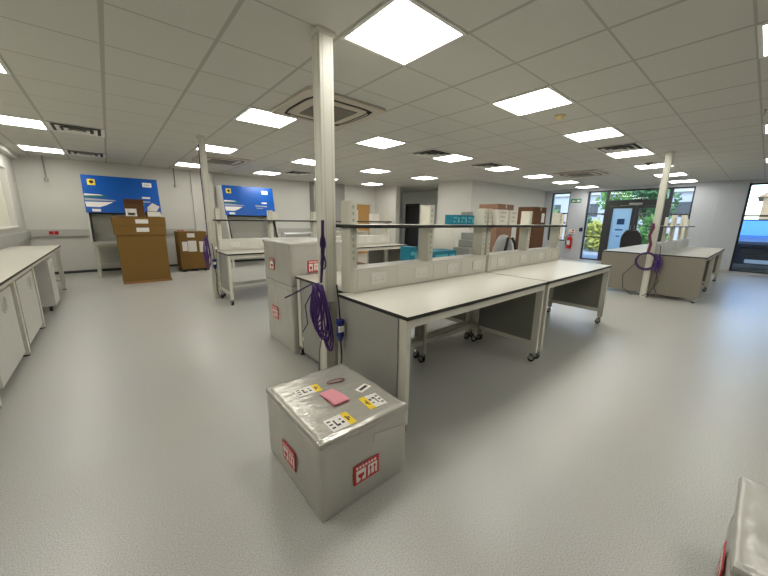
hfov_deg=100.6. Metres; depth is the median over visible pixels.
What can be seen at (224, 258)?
lab bench
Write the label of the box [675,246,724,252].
countertop
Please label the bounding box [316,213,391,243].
spine
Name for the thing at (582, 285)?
lab bench
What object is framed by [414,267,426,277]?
socket
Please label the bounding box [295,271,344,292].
countertop
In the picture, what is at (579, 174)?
grille
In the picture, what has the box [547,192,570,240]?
window
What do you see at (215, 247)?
lab bench
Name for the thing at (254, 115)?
recessed light
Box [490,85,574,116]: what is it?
recessed light
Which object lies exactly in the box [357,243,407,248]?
countertop
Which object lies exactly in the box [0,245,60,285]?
countertop
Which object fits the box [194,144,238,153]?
recessed light
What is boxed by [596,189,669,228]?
tree
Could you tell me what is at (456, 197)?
wall
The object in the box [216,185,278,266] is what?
fume hood
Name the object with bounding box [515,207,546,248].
carton
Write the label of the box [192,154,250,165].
unit
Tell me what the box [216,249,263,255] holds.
countertop
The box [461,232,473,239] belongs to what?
carton
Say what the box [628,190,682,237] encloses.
tree
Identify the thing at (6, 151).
trim
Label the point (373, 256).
base cabinet
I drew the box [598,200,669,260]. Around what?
door
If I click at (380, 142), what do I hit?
recessed light
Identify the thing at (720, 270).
baseboard
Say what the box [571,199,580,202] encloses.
exit sign
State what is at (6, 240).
trim
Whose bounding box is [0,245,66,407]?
bench
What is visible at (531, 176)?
diffuser
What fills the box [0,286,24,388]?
base cabinet
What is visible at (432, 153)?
ceiling vent
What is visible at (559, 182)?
recessed light
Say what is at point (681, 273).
lab bench
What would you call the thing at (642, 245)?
lab bench
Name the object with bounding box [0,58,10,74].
recessed light
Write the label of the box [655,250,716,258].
countertop
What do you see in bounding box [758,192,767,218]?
building
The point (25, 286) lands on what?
base cabinet
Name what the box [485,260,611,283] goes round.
countertop
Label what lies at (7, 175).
wall
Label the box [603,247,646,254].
countertop
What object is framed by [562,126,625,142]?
recessed light
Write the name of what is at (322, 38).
pole
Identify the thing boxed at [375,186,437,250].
wall
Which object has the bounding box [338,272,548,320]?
countertop
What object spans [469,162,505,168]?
ceiling vent
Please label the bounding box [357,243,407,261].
lab bench
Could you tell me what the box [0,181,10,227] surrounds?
window
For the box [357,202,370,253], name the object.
door
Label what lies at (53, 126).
ceiling vent
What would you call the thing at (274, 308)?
label
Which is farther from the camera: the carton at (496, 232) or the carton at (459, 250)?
the carton at (496, 232)
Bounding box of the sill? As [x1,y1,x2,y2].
[0,226,19,229]
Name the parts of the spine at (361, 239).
shelf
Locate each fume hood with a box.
[80,174,161,277]
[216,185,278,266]
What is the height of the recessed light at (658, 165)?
0.010 m
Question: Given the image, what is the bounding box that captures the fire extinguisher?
[565,234,572,248]
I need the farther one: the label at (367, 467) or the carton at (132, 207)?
the carton at (132, 207)
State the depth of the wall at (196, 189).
8.60 m
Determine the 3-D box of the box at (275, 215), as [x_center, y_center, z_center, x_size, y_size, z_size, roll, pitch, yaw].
[-1.973,-1.292,5.702,0.110,0.146,0.080,-9,16,-39]
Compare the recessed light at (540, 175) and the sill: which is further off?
the recessed light at (540, 175)
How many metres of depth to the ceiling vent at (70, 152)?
6.26 m
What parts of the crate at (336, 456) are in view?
lid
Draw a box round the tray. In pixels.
[336,231,367,235]
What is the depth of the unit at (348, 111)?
3.44 m
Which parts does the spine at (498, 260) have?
shelf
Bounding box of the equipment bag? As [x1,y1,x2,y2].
[492,234,516,251]
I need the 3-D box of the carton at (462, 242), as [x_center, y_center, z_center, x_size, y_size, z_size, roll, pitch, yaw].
[1.173,-0.598,4.263,0.260,0.092,0.240,-9,16,-39]
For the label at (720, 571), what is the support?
attached to the crate at (744, 552)
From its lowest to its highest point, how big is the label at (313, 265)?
0.096 m
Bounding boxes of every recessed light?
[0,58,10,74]
[0,114,48,129]
[15,144,65,153]
[174,162,199,167]
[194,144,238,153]
[234,106,296,128]
[253,171,281,174]
[291,158,314,165]
[340,0,467,66]
[355,136,406,148]
[360,168,390,173]
[363,183,382,185]
[412,176,436,179]
[431,154,474,161]
[486,166,519,171]
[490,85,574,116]
[522,174,553,178]
[551,181,579,183]
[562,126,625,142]
[576,186,597,187]
[605,148,655,158]
[633,163,673,168]
[653,172,687,176]
[669,179,698,182]
[757,21,767,58]
[763,124,767,133]
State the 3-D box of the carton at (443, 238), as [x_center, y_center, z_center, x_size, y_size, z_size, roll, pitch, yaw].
[0.716,-0.558,4.142,0.520,0.430,0.095,-9,16,-39]
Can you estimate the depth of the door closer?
10.36 m
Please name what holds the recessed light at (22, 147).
in the ceiling
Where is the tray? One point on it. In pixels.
(338, 233)
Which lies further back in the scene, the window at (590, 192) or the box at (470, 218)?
the window at (590, 192)
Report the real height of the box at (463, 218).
0.092 m
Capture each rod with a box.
[41,155,48,181]
[173,168,176,187]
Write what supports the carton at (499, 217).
on the spine at (498, 260)
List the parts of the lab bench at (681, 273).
panel, leg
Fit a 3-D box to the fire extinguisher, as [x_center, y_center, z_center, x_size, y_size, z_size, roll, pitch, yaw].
[6.891,-1.734,11.860,0.211,0.525,0.185,1,12,-1]
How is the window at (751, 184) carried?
in the wall at (706, 193)
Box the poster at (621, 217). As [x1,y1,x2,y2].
[607,208,631,249]
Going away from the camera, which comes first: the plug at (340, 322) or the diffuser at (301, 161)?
the plug at (340, 322)
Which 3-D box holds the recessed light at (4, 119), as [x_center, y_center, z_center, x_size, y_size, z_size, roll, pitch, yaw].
[-4.807,-2.167,4.136,0.592,0.010,0.592,-9,16,-39]
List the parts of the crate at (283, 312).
lid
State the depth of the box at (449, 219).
3.06 m
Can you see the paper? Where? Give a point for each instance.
(334, 397)
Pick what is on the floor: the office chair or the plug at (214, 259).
the office chair
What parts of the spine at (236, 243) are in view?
shelf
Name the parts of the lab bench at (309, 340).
leg, panel, leg, frame, foot rail, panel, leg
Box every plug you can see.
[211,243,219,296]
[336,285,343,363]
[653,246,660,293]
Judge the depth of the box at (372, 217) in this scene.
7.03 m
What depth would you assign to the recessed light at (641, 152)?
5.48 m
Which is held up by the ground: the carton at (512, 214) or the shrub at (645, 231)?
the shrub at (645, 231)
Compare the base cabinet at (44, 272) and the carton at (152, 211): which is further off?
the carton at (152, 211)
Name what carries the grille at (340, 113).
attached to the unit at (348, 111)
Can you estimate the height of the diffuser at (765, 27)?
0.006 m
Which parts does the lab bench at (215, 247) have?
frame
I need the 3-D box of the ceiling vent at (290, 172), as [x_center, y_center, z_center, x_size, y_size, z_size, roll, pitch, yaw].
[-2.303,-3.059,8.519,0.590,0.028,0.590,-9,16,-39]
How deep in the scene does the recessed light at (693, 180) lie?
8.92 m
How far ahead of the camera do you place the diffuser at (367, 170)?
7.95 m
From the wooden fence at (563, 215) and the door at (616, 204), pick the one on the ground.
the wooden fence at (563, 215)
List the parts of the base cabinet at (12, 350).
handle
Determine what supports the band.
on the crate at (336, 456)
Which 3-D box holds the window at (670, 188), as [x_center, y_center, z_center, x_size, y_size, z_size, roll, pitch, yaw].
[8.230,-3.005,10.311,0.060,0.380,1.640,-9,16,-39]
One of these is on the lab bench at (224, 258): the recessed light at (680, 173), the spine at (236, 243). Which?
the spine at (236, 243)
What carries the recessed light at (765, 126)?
in the ceiling
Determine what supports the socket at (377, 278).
attached to the shelf unit
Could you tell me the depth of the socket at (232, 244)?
5.20 m
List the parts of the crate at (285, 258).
lid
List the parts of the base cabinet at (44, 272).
door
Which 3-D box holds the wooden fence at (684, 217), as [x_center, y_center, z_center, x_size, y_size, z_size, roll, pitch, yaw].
[11.134,-1.859,11.841,0.070,1.667,1.700,-9,16,-39]
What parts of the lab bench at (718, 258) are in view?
panel, leg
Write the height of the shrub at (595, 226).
1.625 m
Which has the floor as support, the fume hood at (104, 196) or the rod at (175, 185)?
the fume hood at (104, 196)
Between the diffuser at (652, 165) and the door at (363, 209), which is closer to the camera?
the diffuser at (652, 165)
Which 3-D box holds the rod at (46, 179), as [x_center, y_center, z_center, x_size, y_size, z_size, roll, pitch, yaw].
[-7.054,-2.478,6.615,0.080,0.512,0.080,-9,16,-39]
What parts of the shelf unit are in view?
shelf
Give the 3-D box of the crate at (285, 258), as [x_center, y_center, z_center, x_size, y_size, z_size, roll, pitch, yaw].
[-0.810,-0.311,3.406,0.722,0.411,0.673,-9,16,-39]
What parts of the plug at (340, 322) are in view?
cord, cord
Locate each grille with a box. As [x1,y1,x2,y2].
[207,159,235,163]
[299,106,356,121]
[568,173,592,176]
[736,245,767,254]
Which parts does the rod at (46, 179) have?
rod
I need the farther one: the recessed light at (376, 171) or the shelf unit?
the recessed light at (376, 171)
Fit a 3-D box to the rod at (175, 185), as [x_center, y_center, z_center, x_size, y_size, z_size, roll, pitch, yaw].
[-5.304,-2.786,8.061,0.080,0.462,0.080,-9,16,-39]
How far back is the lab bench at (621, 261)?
6.10 m
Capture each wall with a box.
[0,152,29,249]
[12,155,374,271]
[189,170,216,262]
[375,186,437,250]
[436,180,545,248]
[542,179,767,275]
[706,180,750,269]
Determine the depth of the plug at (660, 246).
5.65 m
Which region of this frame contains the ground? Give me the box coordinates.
[562,235,767,271]
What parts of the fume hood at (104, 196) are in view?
panel, sash rail, leg, armrest, stand rail, stand rail, panel, name plate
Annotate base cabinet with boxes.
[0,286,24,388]
[14,270,42,343]
[33,258,59,310]
[367,250,385,263]
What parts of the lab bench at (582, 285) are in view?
leg, leg, foot rail, panel, frame, leg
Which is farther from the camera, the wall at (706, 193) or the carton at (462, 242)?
the wall at (706, 193)
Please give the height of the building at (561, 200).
4.720 m
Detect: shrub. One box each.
[583,218,602,251]
[587,215,592,224]
[638,212,667,244]
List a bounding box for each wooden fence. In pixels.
[553,212,566,239]
[667,215,687,239]
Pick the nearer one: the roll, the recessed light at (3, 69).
the recessed light at (3, 69)
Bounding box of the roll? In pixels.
[281,232,310,236]
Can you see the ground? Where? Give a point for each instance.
(591, 254)
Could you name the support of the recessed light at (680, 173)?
in the ceiling
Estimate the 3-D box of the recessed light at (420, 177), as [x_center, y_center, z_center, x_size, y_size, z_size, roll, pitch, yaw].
[1.150,-3.134,9.077,0.592,0.010,0.592,-9,16,-39]
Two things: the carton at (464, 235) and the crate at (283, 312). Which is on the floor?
the crate at (283, 312)
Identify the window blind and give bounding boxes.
[0,186,8,224]
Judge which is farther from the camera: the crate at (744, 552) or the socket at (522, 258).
the socket at (522, 258)
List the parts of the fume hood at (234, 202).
panel, sash rail, panel, panel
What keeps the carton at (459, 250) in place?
on the carton
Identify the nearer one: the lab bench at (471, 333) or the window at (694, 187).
the lab bench at (471, 333)
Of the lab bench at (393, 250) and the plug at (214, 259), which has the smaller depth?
the plug at (214, 259)
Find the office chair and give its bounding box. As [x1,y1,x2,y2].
[617,230,641,252]
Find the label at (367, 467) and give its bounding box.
[356,457,376,482]
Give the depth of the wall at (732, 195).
8.80 m
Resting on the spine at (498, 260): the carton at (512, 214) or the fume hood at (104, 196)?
the carton at (512, 214)
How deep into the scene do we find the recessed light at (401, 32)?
2.04 m
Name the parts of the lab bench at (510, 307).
panel, leg, leg, frame, leg, foot rail, panel, leg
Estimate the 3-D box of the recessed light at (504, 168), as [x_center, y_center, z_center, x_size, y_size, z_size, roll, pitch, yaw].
[2.699,-2.726,7.290,0.592,0.010,0.592,-9,16,-39]
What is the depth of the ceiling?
2.84 m
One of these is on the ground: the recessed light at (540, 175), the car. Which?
the car
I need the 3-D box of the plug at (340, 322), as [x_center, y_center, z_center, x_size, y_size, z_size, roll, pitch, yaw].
[-0.309,0.379,2.265,0.060,0.821,0.066,-9,16,-39]
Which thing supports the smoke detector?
attached to the ceiling
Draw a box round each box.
[273,212,277,219]
[369,214,378,220]
[400,246,416,260]
[418,249,455,258]
[445,215,459,224]
[460,215,467,224]
[461,212,472,214]
[467,215,473,224]
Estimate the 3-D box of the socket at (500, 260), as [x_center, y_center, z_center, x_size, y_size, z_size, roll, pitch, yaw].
[1.294,-0.292,3.525,0.146,0.086,0.007,-9,16,-39]
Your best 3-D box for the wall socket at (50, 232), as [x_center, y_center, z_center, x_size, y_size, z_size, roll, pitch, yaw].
[-7.209,-1.205,6.957,0.150,0.075,0.014,-9,16,-39]
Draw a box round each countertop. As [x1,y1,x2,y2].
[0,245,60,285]
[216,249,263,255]
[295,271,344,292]
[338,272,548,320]
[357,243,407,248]
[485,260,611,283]
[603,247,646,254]
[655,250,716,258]
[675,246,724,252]
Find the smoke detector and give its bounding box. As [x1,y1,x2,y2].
[555,114,565,119]
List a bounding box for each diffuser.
[294,159,314,164]
[362,169,388,172]
[488,166,515,170]
[525,175,551,177]
[635,164,663,168]
[763,25,767,55]
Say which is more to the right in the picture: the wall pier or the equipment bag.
the equipment bag
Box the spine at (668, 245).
[646,217,681,253]
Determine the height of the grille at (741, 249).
0.260 m
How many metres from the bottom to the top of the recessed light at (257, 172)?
0.010 m
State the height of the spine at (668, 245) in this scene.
0.654 m
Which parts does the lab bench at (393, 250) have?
frame, panel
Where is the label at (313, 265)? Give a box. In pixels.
[309,261,317,271]
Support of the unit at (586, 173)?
attached to the ceiling
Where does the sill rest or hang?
attached to the wall at (7, 175)
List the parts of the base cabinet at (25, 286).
handle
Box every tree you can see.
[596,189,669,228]
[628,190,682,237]
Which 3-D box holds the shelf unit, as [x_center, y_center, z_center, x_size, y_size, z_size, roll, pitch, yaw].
[0.373,-0.396,2.828,1.719,0.654,0.270,-9,16,-39]
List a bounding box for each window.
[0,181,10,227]
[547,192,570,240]
[580,190,608,259]
[607,187,672,201]
[667,186,695,218]
[729,183,767,273]
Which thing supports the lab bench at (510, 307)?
on the floor
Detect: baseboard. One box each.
[55,258,264,273]
[719,269,728,272]
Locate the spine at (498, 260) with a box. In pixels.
[484,209,566,271]
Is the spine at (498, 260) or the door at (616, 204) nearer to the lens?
the spine at (498, 260)
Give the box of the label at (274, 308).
[272,306,277,316]
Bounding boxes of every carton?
[110,216,171,284]
[123,199,144,216]
[145,203,160,216]
[174,231,209,271]
[433,228,454,249]
[453,247,471,254]
[458,239,472,247]
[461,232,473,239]
[479,204,513,251]
[492,209,508,224]
[507,210,517,224]
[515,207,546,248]
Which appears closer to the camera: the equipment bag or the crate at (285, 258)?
the crate at (285, 258)
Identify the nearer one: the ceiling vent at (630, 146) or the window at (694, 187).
the ceiling vent at (630, 146)
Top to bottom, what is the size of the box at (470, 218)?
0.092 m
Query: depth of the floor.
1.90 m
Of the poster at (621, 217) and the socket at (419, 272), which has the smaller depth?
the socket at (419, 272)
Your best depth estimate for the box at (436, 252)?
3.81 m
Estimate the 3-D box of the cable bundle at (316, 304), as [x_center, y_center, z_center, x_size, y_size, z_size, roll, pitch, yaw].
[-0.539,0.170,2.313,0.341,1.300,0.067,1,12,0]
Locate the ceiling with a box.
[0,0,767,192]
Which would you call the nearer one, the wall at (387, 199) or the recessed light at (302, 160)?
the recessed light at (302, 160)
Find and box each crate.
[262,238,341,286]
[266,277,300,353]
[266,364,406,522]
[717,476,767,575]
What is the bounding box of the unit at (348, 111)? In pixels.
[271,86,385,128]
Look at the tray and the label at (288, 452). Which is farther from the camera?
the tray
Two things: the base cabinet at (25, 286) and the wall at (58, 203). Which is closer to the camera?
the base cabinet at (25, 286)
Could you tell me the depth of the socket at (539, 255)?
4.12 m
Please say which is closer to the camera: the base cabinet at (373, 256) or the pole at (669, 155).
the pole at (669, 155)
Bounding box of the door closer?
[621,203,642,205]
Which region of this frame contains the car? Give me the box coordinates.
[733,219,767,265]
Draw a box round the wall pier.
[309,181,344,230]
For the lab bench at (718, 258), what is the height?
0.783 m
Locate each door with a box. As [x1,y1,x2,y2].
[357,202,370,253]
[405,204,418,250]
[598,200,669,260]
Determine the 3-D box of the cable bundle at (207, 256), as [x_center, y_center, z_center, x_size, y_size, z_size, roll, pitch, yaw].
[-2.764,-1.200,4.858,0.046,1.858,0.102,12,17,43]
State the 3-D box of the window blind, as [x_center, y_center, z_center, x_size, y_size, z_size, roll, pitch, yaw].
[-4.491,-1.000,2.930,0.010,1.010,8.000,-9,16,-39]
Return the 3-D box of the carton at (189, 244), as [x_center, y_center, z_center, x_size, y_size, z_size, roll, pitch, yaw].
[-4.816,-0.939,7.991,0.600,0.956,0.603,-9,16,-39]
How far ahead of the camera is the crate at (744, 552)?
0.99 m
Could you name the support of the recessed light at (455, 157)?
in the ceiling
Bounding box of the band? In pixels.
[327,378,343,383]
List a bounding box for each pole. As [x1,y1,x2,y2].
[196,135,219,298]
[309,25,337,369]
[639,151,674,296]
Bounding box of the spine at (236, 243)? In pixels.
[213,209,316,250]
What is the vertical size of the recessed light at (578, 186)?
0.010 m
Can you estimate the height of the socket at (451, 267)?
0.086 m
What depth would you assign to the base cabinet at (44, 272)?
4.33 m
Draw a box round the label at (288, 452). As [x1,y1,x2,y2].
[283,442,293,468]
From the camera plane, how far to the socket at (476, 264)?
3.23 m
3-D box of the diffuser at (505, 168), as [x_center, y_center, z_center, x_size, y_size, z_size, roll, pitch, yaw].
[2.699,-2.727,7.289,0.544,0.006,0.544,-9,16,-39]
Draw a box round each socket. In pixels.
[49,231,58,234]
[230,242,239,246]
[371,272,385,284]
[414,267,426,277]
[447,263,457,272]
[472,260,481,269]
[497,257,504,265]
[519,255,525,262]
[537,253,542,259]
[551,251,556,257]
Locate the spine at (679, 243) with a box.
[667,218,694,249]
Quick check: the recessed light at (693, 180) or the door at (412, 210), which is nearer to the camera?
the recessed light at (693, 180)
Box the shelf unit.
[336,200,493,292]
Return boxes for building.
[554,188,693,239]
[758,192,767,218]
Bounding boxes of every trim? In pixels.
[0,143,18,158]
[0,231,31,247]
[26,228,310,236]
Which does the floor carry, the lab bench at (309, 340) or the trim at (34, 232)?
the lab bench at (309, 340)
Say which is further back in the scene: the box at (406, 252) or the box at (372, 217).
the box at (372, 217)
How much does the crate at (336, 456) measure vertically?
0.398 m
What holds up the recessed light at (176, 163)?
in the ceiling
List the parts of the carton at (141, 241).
lid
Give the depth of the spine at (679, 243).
7.23 m
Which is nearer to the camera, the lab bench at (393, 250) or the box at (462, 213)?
the box at (462, 213)
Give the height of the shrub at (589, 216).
1.979 m
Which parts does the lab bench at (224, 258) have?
leg, panel, leg, frame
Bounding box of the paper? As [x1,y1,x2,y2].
[319,389,349,406]
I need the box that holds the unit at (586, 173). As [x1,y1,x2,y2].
[553,170,607,177]
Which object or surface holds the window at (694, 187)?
in the wall at (706, 193)
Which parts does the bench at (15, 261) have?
leg, frame, leg, leg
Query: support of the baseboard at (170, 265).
attached to the wall at (58, 203)
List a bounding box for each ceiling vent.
[44,121,104,137]
[64,150,105,157]
[285,171,312,174]
[411,149,452,157]
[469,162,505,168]
[593,142,646,153]
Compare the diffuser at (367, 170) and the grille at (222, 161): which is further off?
the diffuser at (367, 170)
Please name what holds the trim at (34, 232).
attached to the wall at (58, 203)
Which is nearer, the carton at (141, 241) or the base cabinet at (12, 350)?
the base cabinet at (12, 350)
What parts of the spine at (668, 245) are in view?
shelf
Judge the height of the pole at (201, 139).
2.492 m
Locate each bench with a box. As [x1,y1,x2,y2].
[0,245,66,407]
[215,247,265,295]
[216,249,266,305]
[295,271,472,363]
[337,272,548,433]
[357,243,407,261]
[470,310,473,336]
[477,260,611,358]
[601,247,646,294]
[628,244,647,247]
[647,250,716,302]
[675,246,724,289]
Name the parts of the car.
cabin glass, roof panel, number plate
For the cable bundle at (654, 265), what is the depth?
5.61 m
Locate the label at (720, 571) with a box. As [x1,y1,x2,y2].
[717,546,723,575]
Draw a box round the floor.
[0,251,767,575]
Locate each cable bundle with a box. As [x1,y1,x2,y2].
[198,144,210,269]
[285,220,333,370]
[622,223,660,295]
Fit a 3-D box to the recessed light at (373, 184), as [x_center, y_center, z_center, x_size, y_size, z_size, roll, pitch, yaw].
[-0.398,-3.542,10.864,0.592,0.010,0.592,-9,16,-39]
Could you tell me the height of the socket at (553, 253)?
0.086 m
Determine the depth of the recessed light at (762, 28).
2.05 m
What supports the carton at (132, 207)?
on the carton at (141, 241)

